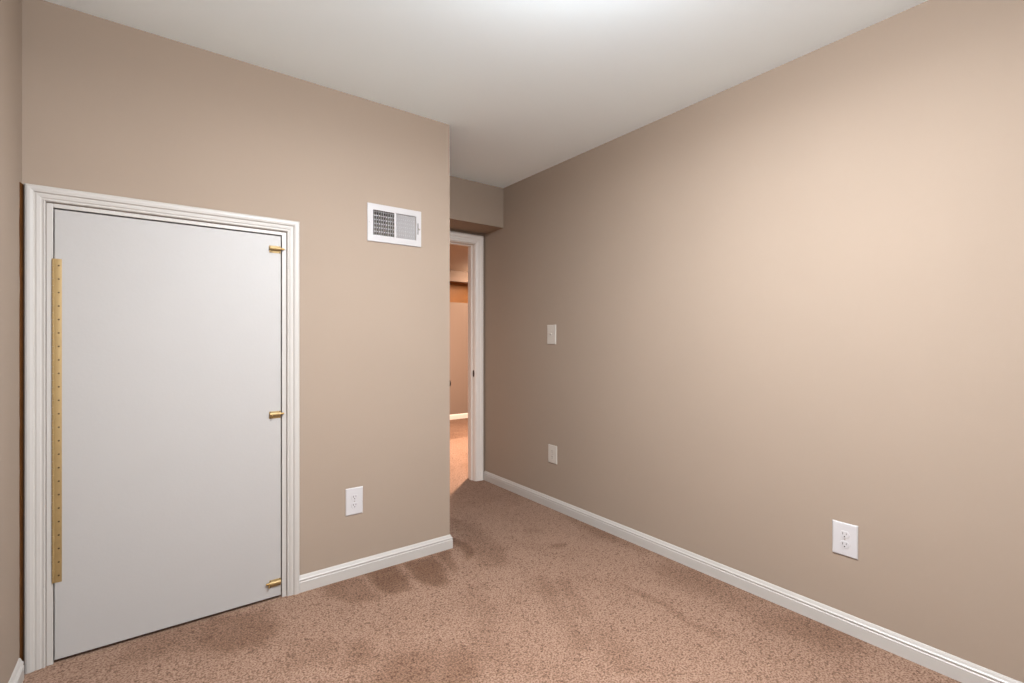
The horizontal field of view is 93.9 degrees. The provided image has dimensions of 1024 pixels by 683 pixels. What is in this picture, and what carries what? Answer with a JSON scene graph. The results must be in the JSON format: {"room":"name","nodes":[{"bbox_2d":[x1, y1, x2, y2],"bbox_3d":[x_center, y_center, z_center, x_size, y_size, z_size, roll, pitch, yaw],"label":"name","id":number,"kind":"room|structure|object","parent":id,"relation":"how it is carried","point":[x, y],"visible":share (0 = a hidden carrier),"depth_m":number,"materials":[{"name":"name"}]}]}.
{"room":"empty basement room","nodes":[
{"label":"empty basement room","id":0,"kind":"room"},
{"bbox_2d":[0,0,21,682],"bbox_3d":[-0.693,-0.027,0.193,0.100,2.454,3.736,0,0,-37],"label":"wall","id":1,"kind":"structure","parent":0,"point":[10,10],"depth_m":1.59,"materials":[{"name":"beige paint"}]},
{"bbox_2d":[8,658,23,682],"bbox_3d":[-0.663,1.158,0.249,0.014,0.084,3.590,0,0,-37],"label":"baseboard","id":2,"kind":"structure","parent":1,"relation":"attached to","point":[17,676],"depth_m":1.64,"materials":[{"name":"white paint"}]},
{"bbox_2d":[19,182,23,664],"bbox_3d":[-1.752,0.318,1.706,0.004,1.765,0.041,0,0,-37],"label":"trim","id":3,"kind":"structure","parent":1,"relation":"attached to","point":[21,186],"depth_m":1.70,"materials":[{"name":"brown wood"}]},
{"bbox_2d":[22,0,449,594],"bbox_3d":[-1.412,-0.027,2.630,1.851,2.454,1.034,0,0,-37],"label":"wall","id":4,"kind":"structure","parent":0,"point":[109,107],"depth_m":2.33,"materials":[{"name":"beige paint"}]},
{"bbox_2d":[24,183,299,673],"bbox_3d":[-1.415,0.316,2.039,0.926,1.769,0.148,0,0,-37],"label":"door","id":5,"kind":"structure","parent":4,"relation":"in","point":[155,347],"depth_m":1.94,"materials":[{"name":"white paint"}]},
{"bbox_2d":[346,486,362,515],"bbox_3d":[-0.802,0.812,2.433,0.087,0.136,0.008,0,0,-37],"label":"wall outlet","id":6,"kind":"object","parent":4,"relation":"attached to","point":[354,496],"visible":1,"depth_m":2.43,"materials":[{"name":"white plastic"}]},
{"bbox_2d":[351,502,357,507],"bbox_3d":[-0.800,0.833,2.431,0.034,0.028,0.002,0,0,-37],"label":"receptacle","id":7,"kind":"object","parent":6,"relation":"attached to","point":[353,504],"depth_m":2.43,"materials":[{"name":"white plastic"}]},
{"bbox_2d":[351,494,357,499],"bbox_3d":[-0.800,0.792,2.431,0.034,0.028,0.002,0,0,-37],"label":"receptacle","id":8,"kind":"object","parent":6,"relation":"attached to","point":[353,496],"depth_m":2.43,"materials":[{"name":"grey plastic"}]},
{"bbox_2d":[299,534,452,592],"bbox_3d":[-0.983,1.158,2.931,0.830,0.084,1.034,0,0,-37],"label":"baseboard","id":9,"kind":"structure","parent":4,"relation":"attached to","point":[316,579],"depth_m":2.48,"materials":[{"name":"white paint"}]},
{"bbox_2d":[367,202,420,246],"bbox_3d":[-0.659,-0.622,2.608,0.303,0.196,0.135,0,0,-37],"label":"air vent","id":10,"kind":"object","parent":4,"relation":"in","point":[385,227],"visible":0.98,"depth_m":2.58,"materials":[{"name":"white metal"}]},
{"bbox_2d":[450,229,483,478],"bbox_3d":[-0.683,-0.027,3.884,1.015,2.454,0.110,0,0,-37],"label":"doorway","id":11,"kind":"structure","parent":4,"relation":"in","point":[450,229],"depth_m":4.14,"materials":[{"name":"beige paint"}]},
{"bbox_2d":[450,231,482,480],"bbox_3d":[-0.437,0.145,3.607,0.920,2.110,0.884,0,0,-37],"label":"door frame","id":12,"kind":"structure","parent":11,"relation":"attached to","point":[474,243],"depth_m":4.10,"materials":[{"name":"white paint"}]},
{"bbox_2d":[450,270,467,414],"bbox_3d":[-1.449,0.055,6.983,3.800,2.290,0.100,0,0,-37],"label":"wall","id":13,"kind":"structure","parent":0,"point":[458,312],"depth_m":7.38,"materials":[{"name":"paint"}]},
{"bbox_2d":[450,282,467,302],"bbox_3d":[-1.063,-0.760,7.469,2.040,0.400,0.220,0,0,-37],"label":"wall niche","id":14,"kind":"object","parent":13,"relation":"attached to","point":[458,292],"depth_m":7.73,"materials":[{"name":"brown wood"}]},
{"bbox_2d":[450,413,467,419],"bbox_3d":[-1.415,1.158,6.937,3.600,0.084,0.014,0,0,-37],"label":"baseboard","id":15,"kind":"structure","parent":13,"relation":"attached to","point":[462,415],"depth_m":7.38,"materials":[{"name":"white paint"}]},
{"bbox_2d":[450,244,467,271],"bbox_3d":[-0.603,-1.140,5.843,3.800,0.100,2.940,0,0,-37],"label":"ceiling","id":16,"kind":"structure","parent":0,"point":[458,254],"depth_m":6.28,"materials":[{"name":"paint"}]},
{"bbox_2d":[450,176,502,233],"bbox_3d":[-0.523,-1.092,3.753,0.915,0.324,0.290,0,0,-37],"label":"wall","id":17,"kind":"structure","parent":0,"point":[476,207],"depth_m":3.77,"materials":[{"name":"beige paint"}]},
{"bbox_2d":[45,0,927,187],"bbox_3d":[0.077,-1.304,1.477,2.866,0.100,4.880,0,0,-37],"label":"ceiling","id":18,"kind":"structure","parent":0,"point":[523,89],"depth_m":2.06,"materials":[{"name":"white paint"}]},
{"bbox_2d":[23,418,961,682],"bbox_3d":[0.250,1.194,3.437,5.300,0.001,7.660,0,0,-37],"label":"floor","id":19,"kind":"structure","parent":0,"point":[526,590],"depth_m":1.99,"materials":[{"name":"brown carpet"}]},
{"bbox_2d":[484,0,1023,682],"bbox_3d":[1.187,-0.027,2.301,0.100,2.454,4.880,0,0,-37],"label":"wall","id":20,"kind":"structure","parent":0,"point":[786,302],"depth_m":2.08,"materials":[{"name":"beige paint"}]},
{"bbox_2d":[547,325,555,343],"bbox_3d":[0.279,-0.050,3.424,0.021,0.140,0.092,0,0,-37],"label":"light switch","id":21,"kind":"object","parent":20,"relation":"attached to","point":[551,329],"visible":1,"depth_m":3.42,"materials":[{"name":"beige plastic"}]},
{"bbox_2d":[548,444,556,463],"bbox_3d":[0.289,0.806,3.419,0.008,0.129,0.092,0,0,-37],"label":"wall outlet","id":22,"kind":"object","parent":20,"relation":"attached to","point":[552,450],"visible":1,"depth_m":3.42,"materials":[{"name":"beige plastic"}]},
{"bbox_2d":[484,471,1021,682],"bbox_3d":[1.148,1.158,2.258,0.014,0.084,4.656,0,0,-37],"label":"baseboard","id":23,"kind":"structure","parent":20,"relation":"attached to","point":[954,667],"depth_m":2.13,"materials":[{"name":"white paint"}]},
{"bbox_2d":[832,520,857,559],"bbox_3d":[1.369,0.814,1.966,0.008,0.135,0.091,0,0,-37],"label":"wall outlet","id":24,"kind":"object","parent":20,"relation":"attached to","point":[844,535],"visible":1,"depth_m":1.96,"materials":[{"name":"white plastic"}]},
{"bbox_2d":[840,541,848,548],"bbox_3d":[1.367,0.835,1.964,0.002,0.028,0.034,0,0,-37],"label":"receptacle","id":25,"kind":"object","parent":24,"relation":"attached to","point":[843,544],"depth_m":1.96,"materials":[{"name":"white plastic"}]},
{"bbox_2d":[840,531,848,538],"bbox_3d":[1.367,0.793,1.964,0.002,0.028,0.034,0,0,-37],"label":"receptacle","id":26,"kind":"object","parent":24,"relation":"attached to","point":[843,534],"depth_m":1.96,"materials":[{"name":"white plastic"}]}
]}

